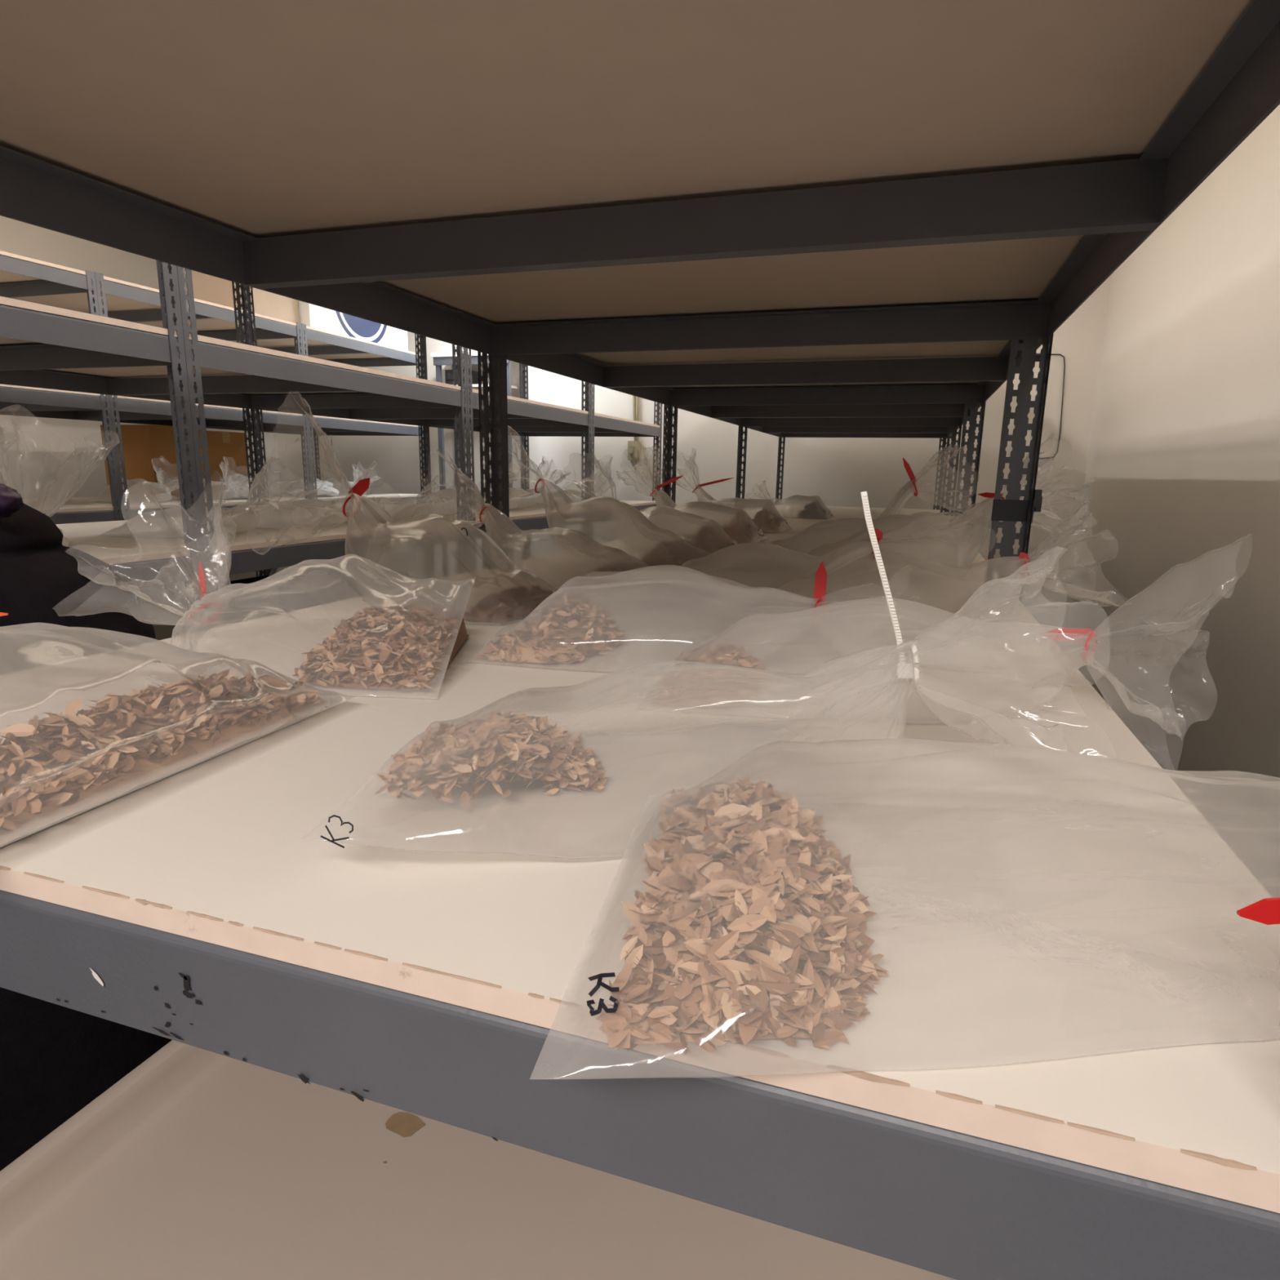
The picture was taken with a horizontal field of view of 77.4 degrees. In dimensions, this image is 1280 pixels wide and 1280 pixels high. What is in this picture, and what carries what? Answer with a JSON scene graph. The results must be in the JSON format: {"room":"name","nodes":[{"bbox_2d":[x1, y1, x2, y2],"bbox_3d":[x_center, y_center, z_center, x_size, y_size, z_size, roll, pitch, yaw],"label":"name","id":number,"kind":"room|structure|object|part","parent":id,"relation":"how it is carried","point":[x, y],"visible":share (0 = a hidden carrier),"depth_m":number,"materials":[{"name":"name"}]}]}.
{"room":"storage room","nodes":[
{"label":"storage room","id":0,"kind":"room"},
{"bbox_2d":[0,215,286,639],"bbox_3d":[-3.930,-0.752,2.582,0.100,2.550,7.350,5,13,18],"label":"wall","id":1,"kind":"structure","parent":0,"point":[34,461],"depth_m":4.52,"materials":[{"name":"beige paint"}]},
{"bbox_2d":[275,274,1111,650],"bbox_3d":[-0.132,-1.240,5.196,5.620,2.550,0.100,5,13,18],"label":"wall","id":2,"kind":"structure","parent":0,"point":[836,470],"depth_m":4.88,"materials":[{"name":"beige paint"}]},
{"bbox_2d":[627,436,641,460],"bbox_3d":[-0.025,-1.215,5.081,0.089,0.141,0.055,5,13,18],"label":"wall socket","id":3,"kind":"object","parent":2,"relation":"attached to","point":[634,450],"depth_m":5.07,"materials":[{"name":"beige plastic"}]},
{"bbox_2d":[632,395,638,421],"bbox_3d":[-0.019,-1.454,5.030,0.035,0.148,0.055,5,13,18],"label":"conduit","id":4,"kind":"object","parent":2,"relation":"attached to","point":[635,406],"depth_m":5.04,"materials":[{"name":"beige plastic"}]},
{"bbox_2d":[1035,353,1065,458],"bbox_3d":[2.199,-1.266,4.335,0.179,0.555,0.006,5,13,18],"label":"wire loop","id":5,"kind":"object","parent":2,"relation":"attached to","point":[1036,353],"visible":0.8,"depth_m":4.31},
{"bbox_2d":[1062,104,1279,897],"bbox_3d":[1.305,-0.300,0.889,0.100,2.550,7.350,5,13,18],"label":"wall","id":6,"kind":"structure","parent":0,"point":[1183,465],"depth_m":2.62,"materials":[{"name":"beige paint"}]},
{"bbox_3d":[-1.335,0.770,2.011,5.620,0.100,7.550,5,13,18],"label":"floor","id":7,"kind":"structure","parent":0,"visible":0},
{"bbox_2d":[0,250,132,595],"bbox_3d":[-2.704,-0.433,2.870,0.900,1.849,1.113,5,13,18],"label":"shelving rack","id":8,"kind":"object","parent":7,"relation":"on","point":[20,275],"visible":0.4,"depth_m":3.08,"materials":[{"name":"metal"}]},
{"bbox_3d":[-2.130,-0.501,3.240,0.050,1.849,0.034,5,13,18],"label":"post","id":9,"kind":"part","parent":8,"relation":"part of","materials":[{"name":"metal"}]},
{"bbox_2d":[0,483,171,1171],"bbox_3d":[-0.892,0.344,1.104,0.489,1.124,0.446,5,13,18],"label":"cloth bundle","id":10,"kind":"object","parent":7,"relation":"on","point":[55,1060],"visible":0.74,"depth_m":0.98,"materials":[{"name":"fabric"}]},
{"bbox_2d":[0,259,211,632],"bbox_3d":[-1.540,-0.089,1.345,0.900,1.849,1.113,5,13,18],"label":"shelving rack","id":11,"kind":"object","parent":7,"relation":"on","point":[33,335],"visible":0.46,"depth_m":1.62,"materials":[{"name":"metal"}]},
{"bbox_2d":[0,427,119,546],"bbox_3d":[-1.178,-0.293,1.484,0.467,0.275,0.281,5,13,18],"label":"plastic bag","id":12,"kind":"object","parent":11,"relation":"on","point":[64,539],"visible":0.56,"depth_m":1.49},
{"bbox_3d":[-0.966,-0.157,1.716,0.050,1.849,0.034,5,13,18],"label":"post","id":13,"kind":"part","parent":11,"relation":"part of","materials":[{"name":"metal"}]},
{"bbox_2d":[0,271,317,633],"bbox_3d":[-2.352,-0.646,3.904,0.900,1.849,1.113,5,13,18],"label":"shelving rack","id":14,"kind":"object","parent":7,"relation":"on","point":[117,299],"visible":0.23,"depth_m":3.69,"materials":[{"name":"metal"}]},
{"bbox_3d":[-2.119,-0.508,3.273,0.050,1.849,0.034,5,13,18],"label":"post","id":15,"kind":"part","parent":14,"relation":"part of","materials":[{"name":"metal"}]},
{"bbox_2d":[88,465,178,502],"bbox_3d":[-2.181,-0.713,3.541,0.474,0.208,0.224,5,13,18],"label":"plastic bag","id":16,"kind":"object","parent":14,"relation":"on","point":[131,482],"visible":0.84,"depth_m":3.56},
{"bbox_2d":[100,424,207,498],"bbox_3d":[-2.499,-0.920,4.132,0.326,0.357,0.320,5,13,18],"label":"cardboard box","id":17,"kind":"object","parent":14,"relation":"on","point":[144,446],"visible":0.66,"depth_m":3.97,"materials":[{"name":"cardboard"}]},
{"bbox_3d":[-2.595,-0.784,4.532,0.030,1.849,0.046,5,13,18],"label":"post","id":18,"kind":"part","parent":14,"relation":"part of","materials":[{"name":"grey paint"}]},
{"bbox_2d":[156,461,248,500],"bbox_3d":[-2.078,-0.784,3.878,0.451,0.211,0.264,5,13,18],"label":"plastic bag","id":19,"kind":"object","parent":14,"relation":"on","point":[227,485],"visible":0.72,"depth_m":3.88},
{"bbox_2d":[206,430,248,497],"bbox_3d":[-2.405,-0.978,4.438,0.306,0.347,0.270,5,13,18],"label":"cardboard box","id":20,"kind":"object","parent":14,"relation":"on","point":[229,447],"visible":0.23,"depth_m":4.37,"materials":[{"name":"cardboard"}]},
{"bbox_2d":[217,474,262,498],"bbox_3d":[-2.054,-0.791,4.117,0.221,0.124,0.208,-8,15,-35],"label":"plastic sack","id":21,"kind":"object","parent":14,"relation":"on","point":[242,488],"visible":0.67,"depth_m":4.05,"materials":[{"name":"plastic"}]},
{"bbox_2d":[191,270,299,323],"bbox_3d":[-2.062,-1.802,4.180,0.391,0.317,0.325,5,13,18],"label":"cardboard box","id":22,"kind":"object","parent":14,"relation":"on","point":[206,287],"visible":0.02,"depth_m":4.06,"materials":[{"name":"cardboard"}]},
{"bbox_3d":[-1.778,-0.715,4.274,0.050,1.849,0.034,5,13,18],"label":"post","id":23,"kind":"part","parent":14,"relation":"part of","materials":[{"name":"metal"}]},
{"bbox_2d":[0,261,471,631],"bbox_3d":[-1.187,-0.302,2.379,0.900,1.849,1.113,5,13,18],"label":"shelving rack","id":24,"kind":"object","parent":7,"relation":"on","point":[220,372],"visible":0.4,"depth_m":2.23,"materials":[{"name":"metal"}]},
{"bbox_3d":[-0.955,-0.164,1.748,0.050,1.849,0.034,5,13,18],"label":"post","id":25,"kind":"part","parent":24,"relation":"part of","materials":[{"name":"metal"}]},
{"bbox_2d":[99,458,312,538],"bbox_3d":[-1.053,-0.357,1.971,0.495,0.201,0.247,5,13,18],"label":"plastic bag","id":26,"kind":"object","parent":24,"relation":"on","point":[239,510],"visible":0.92,"depth_m":1.99,"materials":[{"name":"plastic"}]},
{"bbox_3d":[-1.431,-0.440,3.008,0.030,1.849,0.046,5,13,18],"label":"post","id":27,"kind":"part","parent":24,"relation":"part of","materials":[{"name":"metal"}]},
{"bbox_2d":[217,465,393,528],"bbox_3d":[-0.942,-0.422,2.307,0.489,0.193,0.247,5,13,18],"label":"plastic bag","id":28,"kind":"object","parent":24,"relation":"on","point":[309,504],"visible":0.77,"depth_m":2.32,"materials":[{"name":"plastic"}]},
{"bbox_2d":[220,567,409,626],"bbox_3d":[-1.014,-0.065,2.553,0.360,0.272,0.440,5,13,18],"label":"plastic bag","id":29,"kind":"object","parent":24,"relation":"on","point":[259,607],"visible":0.19,"depth_m":2.37,"materials":[{"name":"plastic"}]},
{"bbox_2d":[265,568,277,586],"bbox_3d":[-1.177,-0.079,2.455,0.149,0.316,0.016,-6,14,-29],"label":"rod","id":30,"kind":"object","parent":29,"relation":"in","point":[273,571],"visible":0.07,"depth_m":2.45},
{"bbox_2d":[282,564,297,587],"bbox_3d":[-1.134,-0.085,2.487,0.149,0.316,0.016,-6,14,-29],"label":"rod","id":31,"kind":"object","parent":29,"relation":"in","point":[287,581],"visible":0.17,"depth_m":2.48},
{"bbox_2d":[295,563,311,588],"bbox_3d":[-1.097,-0.087,2.501,0.149,0.316,0.016,-6,14,-29],"label":"rod","id":32,"kind":"object","parent":29,"relation":"in","point":[306,567],"visible":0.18,"depth_m":2.50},
{"bbox_2d":[312,560,328,590],"bbox_3d":[-1.055,-0.093,2.534,0.149,0.316,0.016,-6,14,-29],"label":"rod","id":33,"kind":"object","parent":29,"relation":"in","point":[325,563],"visible":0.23,"depth_m":2.53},
{"bbox_2d":[326,560,342,588],"bbox_3d":[-1.018,-0.096,2.548,0.149,0.316,0.016,-6,14,-29],"label":"rod","id":34,"kind":"object","parent":29,"relation":"in","point":[338,563],"visible":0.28,"depth_m":2.54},
{"bbox_2d":[344,559,359,585],"bbox_3d":[-0.976,-0.102,2.580,0.149,0.316,0.016,-6,14,-29],"label":"rod","id":35,"kind":"object","parent":29,"relation":"in","point":[355,562],"visible":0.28,"depth_m":2.57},
{"bbox_2d":[322,480,447,520],"bbox_3d":[-0.832,-0.485,2.702,0.445,0.156,0.207,5,13,18],"label":"plastic bag","id":36,"kind":"object","parent":24,"relation":"on","point":[397,516],"visible":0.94,"depth_m":2.70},
{"bbox_3d":[-0.613,-0.370,2.749,0.050,1.849,0.034,5,13,18],"label":"post","id":37,"kind":"part","parent":24,"relation":"part of","materials":[{"name":"metal"}]},
{"bbox_2d":[205,323,428,574],"bbox_3d":[-1.999,-0.860,4.938,0.900,1.849,1.113,5,13,18],"label":"shelving rack","id":38,"kind":"object","parent":7,"relation":"on","point":[320,344],"visible":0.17,"depth_m":4.74,"materials":[{"name":"metal"}]},
{"bbox_3d":[-1.766,-0.722,4.306,0.050,1.849,0.034,5,13,18],"label":"post","id":39,"kind":"part","parent":38,"relation":"part of","materials":[{"name":"metal"}]},
{"bbox_2d":[285,477,339,497],"bbox_3d":[-1.866,-0.876,4.573,0.264,0.106,0.332,5,13,18],"label":"plastic sack","id":40,"kind":"object","parent":38,"relation":"on","point":[324,488],"visible":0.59,"depth_m":4.50,"materials":[{"name":"plastic"}]},
{"bbox_3d":[-2.242,-0.997,5.566,0.030,1.849,0.046,5,13,18],"label":"post","id":41,"kind":"part","parent":38,"relation":"part of","materials":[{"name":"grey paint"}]},
{"bbox_2d":[324,463,378,495],"bbox_3d":[-1.778,-0.965,4.777,0.440,0.200,0.232,5,13,18],"label":"plastic bag","id":42,"kind":"object","parent":38,"relation":"on","point":[341,480],"visible":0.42,"depth_m":4.76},
{"bbox_2d":[297,300,408,351],"bbox_3d":[-1.835,-1.980,4.734,0.452,0.464,0.895,5,13,18],"label":"sign","id":43,"kind":"object","parent":38,"relation":"on","point":[311,315],"visible":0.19,"depth_m":4.59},
{"bbox_2d":[244,284,591,582],"bbox_3d":[-0.834,-0.515,3.413,0.900,1.849,1.113,5,13,18],"label":"shelving rack","id":44,"kind":"object","parent":7,"relation":"on","point":[521,411],"visible":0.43,"depth_m":3.37,"materials":[{"name":"metal"}]},
{"bbox_3d":[-1.416,-0.449,3.051,0.030,1.849,0.046,5,13,18],"label":"post","id":45,"kind":"part","parent":44,"relation":"part of","materials":[{"name":"metal"}]},
{"bbox_3d":[-1.078,-0.653,4.042,0.030,1.849,0.046,5,13,18],"label":"post","id":46,"kind":"part","parent":44,"relation":"part of","materials":[{"name":"metal"}]},
{"bbox_2d":[395,471,518,515],"bbox_3d":[-0.683,-0.603,3.083,0.475,0.233,0.243,5,13,18],"label":"plastic bag","id":47,"kind":"object","parent":44,"relation":"on","point":[431,498],"visible":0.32,"depth_m":3.11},
{"bbox_3d":[-0.602,-0.377,2.782,0.050,1.849,0.034,5,13,18],"label":"post","id":48,"kind":"part","parent":44,"relation":"part of","materials":[{"name":"metal"}]},
{"bbox_2d":[454,460,570,510],"bbox_3d":[-0.541,-0.688,3.490,0.481,0.236,0.240,5,13,18],"label":"plastic bag","id":49,"kind":"object","parent":44,"relation":"on","point":[533,500],"visible":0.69,"depth_m":3.48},
{"bbox_3d":[-0.260,-0.584,3.783,0.050,1.849,0.034,5,13,18],"label":"post","id":50,"kind":"part","parent":44,"relation":"part of","materials":[{"name":"metal"}]},
{"bbox_2d":[0,1040,955,1279],"bbox_3d":[-0.177,0.743,0.426,0.675,0.650,0.850,5,13,18],"label":"utility cart","id":51,"kind":"object","parent":7,"relation":"on","point":[197,1163],"visible":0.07,"depth_m":0.58,"materials":[{"name":"beige plastic"}]},
{"bbox_2d":[431,351,526,577],"bbox_3d":[-1.059,-0.942,5.375,0.560,1.860,0.250,5,13,18],"label":"shelving rack","id":52,"kind":"object","parent":7,"relation":"on","point":[440,359],"visible":0.28,"depth_m":5.24,"materials":[{"name":"metal"}]},
{"bbox_3d":[-1.321,-0.932,5.367,0.030,1.835,0.025,5,13,18],"label":"leg","id":53,"kind":"part","parent":52,"relation":"part of","materials":[{"name":"grey paint"}]},
{"bbox_3d":[-1.258,-0.970,5.552,0.030,1.835,0.025,5,13,18],"label":"leg","id":54,"kind":"part","parent":52,"relation":"part of","materials":[{"name":"grey paint"}]},
{"bbox_2d":[444,368,478,384],"bbox_3d":[-1.164,-1.718,5.250,0.170,0.094,0.170,5,13,18],"label":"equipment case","id":55,"kind":"object","parent":52,"relation":"on","point":[448,373],"visible":0.43,"depth_m":5.20,"materials":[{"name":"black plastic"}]},
{"bbox_2d":[456,383,519,390],"bbox_3d":[-1.044,-1.655,5.233,0.460,0.015,0.210,5,13,18],"label":"shelf","id":56,"kind":"object","parent":52,"relation":"attached to","point":[473,386],"depth_m":5.18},
{"bbox_3d":[-0.847,-0.891,5.213,0.030,1.835,0.025,5,13,18],"label":"leg","id":57,"kind":"part","parent":52,"relation":"part of","materials":[{"name":"grey paint"}]},
{"bbox_3d":[-0.784,-0.929,5.399,0.030,1.835,0.025,5,13,18],"label":"leg","id":58,"kind":"part","parent":52,"relation":"part of","materials":[{"name":"grey paint"}]},
{"bbox_2d":[422,336,662,577],"bbox_3d":[-0.481,-0.729,4.447,0.900,1.849,1.113,5,13,18],"label":"shelving rack","id":59,"kind":"object","parent":7,"relation":"on","point":[602,425],"visible":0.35,"depth_m":4.46,"materials":[{"name":"metal"}]},
{"bbox_3d":[-1.063,-0.662,4.085,0.030,1.849,0.046,5,13,18],"label":"post","id":60,"kind":"part","parent":59,"relation":"part of","materials":[{"name":"metal"}]},
{"bbox_3d":[-0.725,-0.866,5.075,0.030,1.849,0.046,5,13,18],"label":"post","id":61,"kind":"part","parent":59,"relation":"part of","materials":[{"name":"metal"}]},
{"bbox_2d":[535,471,613,504],"bbox_3d":[-0.334,-0.792,4.147,0.452,0.174,0.252,5,13,18],"label":"plastic bag","id":62,"kind":"object","parent":59,"relation":"on","point":[548,493],"visible":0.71,"depth_m":4.15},
{"bbox_3d":[-0.249,-0.591,3.816,0.050,1.849,0.034,5,13,18],"label":"post","id":63,"kind":"part","parent":59,"relation":"part of","materials":[{"name":"metal"}]},
{"bbox_3d":[0.092,-0.797,4.817,0.050,1.849,0.034,5,13,18],"label":"post","id":64,"kind":"part","parent":59,"relation":"part of","materials":[{"name":"metal"}]},
{"bbox_2d":[0,0,1279,1279],"bbox_3d":[-0.017,0.043,0.853,0.912,1.849,1.114,5,13,18],"label":"shelving rack","id":65,"kind":"object","parent":7,"relation":"on","point":[493,178],"visible":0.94,"depth_m":0.46,"materials":[{"name":"grey paint"}]},
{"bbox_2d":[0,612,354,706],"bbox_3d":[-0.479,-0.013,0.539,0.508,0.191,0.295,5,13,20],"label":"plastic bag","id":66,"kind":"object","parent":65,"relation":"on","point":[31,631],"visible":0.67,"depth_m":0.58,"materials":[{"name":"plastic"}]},
{"bbox_2d":[0,668,327,844],"bbox_3d":[-0.316,0.051,0.489,0.118,0.043,0.272,5,13,18],"label":"flakes","id":67,"kind":"object","parent":66,"relation":"in","point":[85,759],"visible":1,"depth_m":0.46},
{"bbox_2d":[58,476,472,698],"bbox_3d":[-0.355,-0.077,0.786,0.484,0.172,0.278,5,13,18],"label":"plastic bag","id":68,"kind":"object","parent":65,"relation":"on","point":[204,595],"visible":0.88,"depth_m":0.80,"materials":[{"name":"plastic"}]},
{"bbox_2d":[292,600,469,690],"bbox_3d":[-0.240,-0.010,0.762,0.134,0.053,0.263,0,12,-5],"label":"flakes","id":69,"kind":"object","parent":68,"relation":"in","point":[405,651],"visible":0.99,"depth_m":0.70,"materials":[{"name":"wood"}]},
{"bbox_2d":[255,393,598,625],"bbox_3d":[-0.309,-0.187,1.058,0.461,0.275,0.237,5,13,18],"label":"plastic bag","id":70,"kind":"object","parent":65,"relation":"on","point":[464,603],"visible":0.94,"depth_m":1.07,"materials":[{"name":"clear"}]},
{"bbox_2d":[462,584,584,622],"bbox_3d":[-0.159,-0.055,1.035,0.093,0.030,0.212,7,13,27],"label":"flakes","id":71,"kind":"object","parent":70,"relation":"in","point":[499,608],"visible":0.9,"depth_m":1.00,"materials":[{"name":"wood"}]},
{"bbox_3d":[-0.266,-0.095,1.483,0.030,1.849,0.046,5,13,18],"label":"post","id":72,"kind":"part","parent":65,"relation":"part of","materials":[{"name":"metal"}]},
{"bbox_2d":[412,452,671,591],"bbox_3d":[-0.170,-0.209,1.333,0.445,0.209,0.205,5,13,18],"label":"plastic bag","id":73,"kind":"object","parent":65,"relation":"on","point":[557,575],"visible":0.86,"depth_m":1.33,"materials":[{"name":"plastic"}]},
{"bbox_2d":[577,560,667,588],"bbox_3d":[-0.034,-0.113,1.308,0.104,0.034,0.195,8,14,30],"label":"flakes","id":74,"kind":"object","parent":73,"relation":"in","point":[615,567],"visible":0.59,"depth_m":1.29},
{"bbox_2d":[462,561,912,675],"bbox_3d":[0.062,-0.026,0.772,0.415,0.109,0.198,5,13,18],"label":"plastic bag","id":75,"kind":"object","parent":65,"relation":"on","point":[640,648],"visible":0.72,"depth_m":0.78,"materials":[{"name":"plastic"}]},
{"bbox_2d":[475,594,626,665],"bbox_3d":[-0.077,-0.021,0.817,0.112,0.057,0.175,5,13,18],"label":"flakes","id":76,"kind":"object","parent":75,"relation":"in","point":[552,640],"visible":1,"depth_m":0.78,"materials":[{"name":"wood"}]},
{"bbox_2d":[308,491,1106,859],"bbox_3d":[0.061,0.001,0.458,0.455,0.170,0.192,-1,12,-11],"label":"plastic bag","id":77,"kind":"object","parent":65,"relation":"on","point":[908,670],"visible":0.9,"depth_m":0.47,"materials":[{"name":"clear"}]},
{"bbox_2d":[374,710,608,811],"bbox_3d":[-0.084,0.060,0.472,0.129,0.041,0.123,-2,12,-12],"label":"flakes","id":78,"kind":"object","parent":77,"relation":"in","point":[512,743],"visible":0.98,"depth_m":0.44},
{"bbox_2d":[634,506,973,619],"bbox_3d":[0.185,-0.109,1.042,0.515,0.153,0.202,10,15,36],"label":"plastic bag","id":79,"kind":"object","parent":65,"relation":"on","point":[709,607],"visible":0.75,"depth_m":1.05,"materials":[{"name":"plastic"}]},
{"bbox_2d":[718,497,1131,644],"bbox_3d":[0.314,-0.091,0.943,0.488,0.157,0.192,0,12,-3],"label":"plastic bag","id":80,"kind":"object","parent":65,"relation":"on","point":[854,628],"visible":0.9,"depth_m":0.94,"materials":[{"name":"plastic"}]},
{"bbox_2d":[723,604,791,640],"bbox_3d":[0.144,-0.027,0.944,0.079,0.023,0.191,5,13,18],"label":"flakes","id":81,"kind":"object","parent":80,"relation":"in","point":[759,632],"visible":0.49,"depth_m":0.89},
{"bbox_2d":[586,737,1279,1079],"bbox_3d":[0.235,0.070,0.332,0.533,0.217,0.213,1,12,0],"label":"plastic bag","id":82,"kind":"object","parent":65,"relation":"on","point":[1266,911],"visible":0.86,"depth_m":0.36,"materials":[{"name":"clear"}]},
{"bbox_2d":[595,772,888,1054],"bbox_3d":[0.049,0.091,0.335,0.100,0.042,0.207,3,12,8],"label":"flakes","id":83,"kind":"object","parent":82,"relation":"in","point":[749,924],"visible":1,"depth_m":0.29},
{"bbox_2d":[640,536,1244,737],"bbox_3d":[0.240,0.002,0.666,0.459,0.199,0.202,3,12,9],"label":"plastic bag","id":84,"kind":"object","parent":65,"relation":"on","point":[875,678],"visible":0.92,"depth_m":0.68,"materials":[{"name":"plastic"}]},
{"bbox_2d":[651,642,767,710],"bbox_3d":[0.068,0.019,0.701,0.091,0.032,0.189,3,12,10],"label":"flakes","id":85,"kind":"object","parent":84,"relation":"in","point":[690,687],"visible":0.77,"depth_m":0.65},
{"bbox_3d":[0.551,-0.026,1.225,0.050,1.849,0.034,5,13,18],"label":"post","id":86,"kind":"part","parent":65,"relation":"part of","materials":[{"name":"metal"}]},
{"bbox_2d":[495,337,1043,596],"bbox_3d":[0.330,-0.171,1.889,0.900,1.849,1.113,5,13,18],"label":"shelving rack","id":87,"kind":"object","parent":7,"relation":"on","point":[966,372],"visible":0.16,"depth_m":1.81,"materials":[{"name":"metal"}]},
{"bbox_3d":[-0.251,-0.104,1.527,0.030,1.849,0.046,5,13,18],"label":"post","id":88,"kind":"part","parent":87,"relation":"part of","materials":[{"name":"metal"}]},
{"bbox_2d":[507,425,710,570],"bbox_3d":[-0.097,-0.293,1.585,0.457,0.270,0.263,5,13,18],"label":"plastic bag","id":89,"kind":"object","parent":87,"relation":"on","point":[555,517],"visible":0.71,"depth_m":1.57,"materials":[{"name":"plastic"}]},
{"bbox_2d":[641,541,705,569],"bbox_3d":[0.060,-0.172,1.566,0.113,0.046,0.222,5,13,18],"label":"flakes","id":90,"kind":"object","parent":89,"relation":"in","point":[664,555],"visible":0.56,"depth_m":1.51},
{"bbox_2d":[567,457,744,554],"bbox_3d":[0.012,-0.317,1.837,0.433,0.216,0.232,5,13,18],"label":"plastic bag","id":91,"kind":"object","parent":87,"relation":"on","point":[624,534],"visible":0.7,"depth_m":1.83,"materials":[{"name":"plastic"}]},
{"bbox_2d":[684,525,738,554],"bbox_3d":[0.153,-0.229,1.804,0.130,0.061,0.213,5,13,18],"label":"flakes","id":92,"kind":"object","parent":91,"relation":"in","point":[711,544],"visible":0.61,"depth_m":1.76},
{"bbox_3d":[0.087,-0.309,2.517,0.030,1.849,0.046,5,13,18],"label":"post","id":93,"kind":"part","parent":87,"relation":"part of","materials":[{"name":"metal"}]},
{"bbox_2d":[615,446,768,543],"bbox_3d":[0.121,-0.402,2.145,0.429,0.259,0.231,5,13,18],"label":"plastic bag","id":94,"kind":"object","parent":87,"relation":"on","point":[668,521],"visible":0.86,"depth_m":2.14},
{"bbox_2d":[721,513,764,543],"bbox_3d":[0.259,-0.299,2.115,0.129,0.073,0.208,5,13,18],"label":"flakes","id":95,"kind":"object","parent":94,"relation":"in","point":[740,533],"visible":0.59,"depth_m":2.05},
{"bbox_2d":[728,444,971,577],"bbox_3d":[0.389,-0.241,1.464,0.417,0.236,0.250,5,13,18],"label":"plastic bag","id":96,"kind":"object","parent":87,"relation":"on","point":[851,524],"visible":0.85,"depth_m":1.46,"materials":[{"name":"plastic"}]},
{"bbox_2d":[762,441,1093,593],"bbox_3d":[0.464,-0.212,1.305,0.503,0.248,0.236,3,12,12],"label":"plastic bag","id":97,"kind":"object","parent":87,"relation":"on","point":[966,551],"visible":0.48,"depth_m":1.31,"materials":[{"name":"plastic"}]},
{"bbox_2d":[766,565,815,586],"bbox_3d":[0.266,-0.115,1.362,0.073,0.026,0.215,5,13,18],"label":"flakes","id":98,"kind":"object","parent":97,"relation":"in","point":[801,573],"visible":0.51,"depth_m":1.31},
{"bbox_2d":[827,462,1074,562],"bbox_3d":[0.680,-0.281,1.722,0.505,0.217,0.215,5,13,18],"label":"plastic bag","id":99,"kind":"object","parent":87,"relation":"on","point":[940,553],"visible":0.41,"depth_m":1.74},
{"bbox_3d":[0.904,-0.239,2.259,0.050,1.849,0.034,5,13,18],"label":"post","id":100,"kind":"part","parent":87,"relation":"part of","materials":[{"name":"metal"}]},
{"bbox_3d":[0.562,-0.033,1.258,0.050,1.849,0.034,5,13,18],"label":"post","id":101,"kind":"part","parent":87,"relation":"part of","materials":[{"name":"metal"}]},
{"bbox_2d":[669,403,981,541],"bbox_3d":[0.683,-0.384,2.922,0.900,1.849,1.113,5,13,18],"label":"shelving rack","id":102,"kind":"object","parent":7,"relation":"on","point":[949,415],"visible":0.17,"depth_m":2.91,"materials":[{"name":"metal"}]},
{"bbox_3d":[0.102,-0.318,2.561,0.030,1.849,0.046,5,13,18],"label":"post","id":103,"kind":"part","parent":102,"relation":"part of","materials":[{"name":"metal"}]},
{"bbox_2d":[661,457,791,533],"bbox_3d":[0.261,-0.485,2.564,0.434,0.253,0.234,5,13,18],"label":"plastic bag","id":104,"kind":"object","parent":102,"relation":"on","point":[707,513],"visible":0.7,"depth_m":2.56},
{"bbox_2d":[751,505,787,532],"bbox_3d":[0.401,-0.389,2.534,0.129,0.079,0.209,5,13,18],"label":"flakes","id":105,"kind":"object","parent":104,"relation":"in","point":[764,520],"visible":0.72,"depth_m":2.47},
{"bbox_3d":[0.440,-0.522,3.551,0.030,1.849,0.046,5,13,18],"label":"post","id":106,"kind":"part","parent":102,"relation":"part of","materials":[{"name":"metal"}]},
{"bbox_2d":[746,484,832,519],"bbox_3d":[0.620,-0.593,3.354,0.361,0.148,0.262,5,13,18],"label":"plastic bag","id":107,"kind":"object","parent":102,"relation":"on","point":[828,513],"visible":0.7,"depth_m":3.30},
{"bbox_2d":[797,500,833,519],"bbox_3d":[0.729,-0.546,3.329,0.142,0.068,0.246,5,13,18],"label":"flakes","id":108,"kind":"object","parent":107,"relation":"in","point":[811,512],"visible":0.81,"depth_m":3.26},
{"bbox_3d":[1.257,-0.453,3.293,0.050,1.849,0.034,5,13,18],"label":"post","id":109,"kind":"part","parent":102,"relation":"part of","materials":[{"name":"metal"}]},
{"bbox_2d":[739,426,959,520],"bbox_3d":[1.036,-0.598,3.956,0.900,1.849,1.113,5,13,18],"label":"shelving rack","id":110,"kind":"object","parent":7,"relation":"on","point":[917,432],"visible":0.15,"depth_m":4.13,"materials":[{"name":"metal"}]},
{"bbox_3d":[0.454,-0.531,3.595,0.030,1.849,0.046,5,13,18],"label":"post","id":111,"kind":"part","parent":110,"relation":"part of","materials":[{"name":"metal"}]},
{"bbox_3d":[0.792,-0.735,4.585,0.030,1.849,0.046,5,13,18],"label":"post","id":112,"kind":"part","parent":110,"relation":"part of","materials":[{"name":"metal"}]},
{"bbox_3d":[1.610,-0.666,4.327,0.050,1.849,0.034,5,13,18],"label":"post","id":113,"kind":"part","parent":110,"relation":"part of","materials":[{"name":"metal"}]}
]}

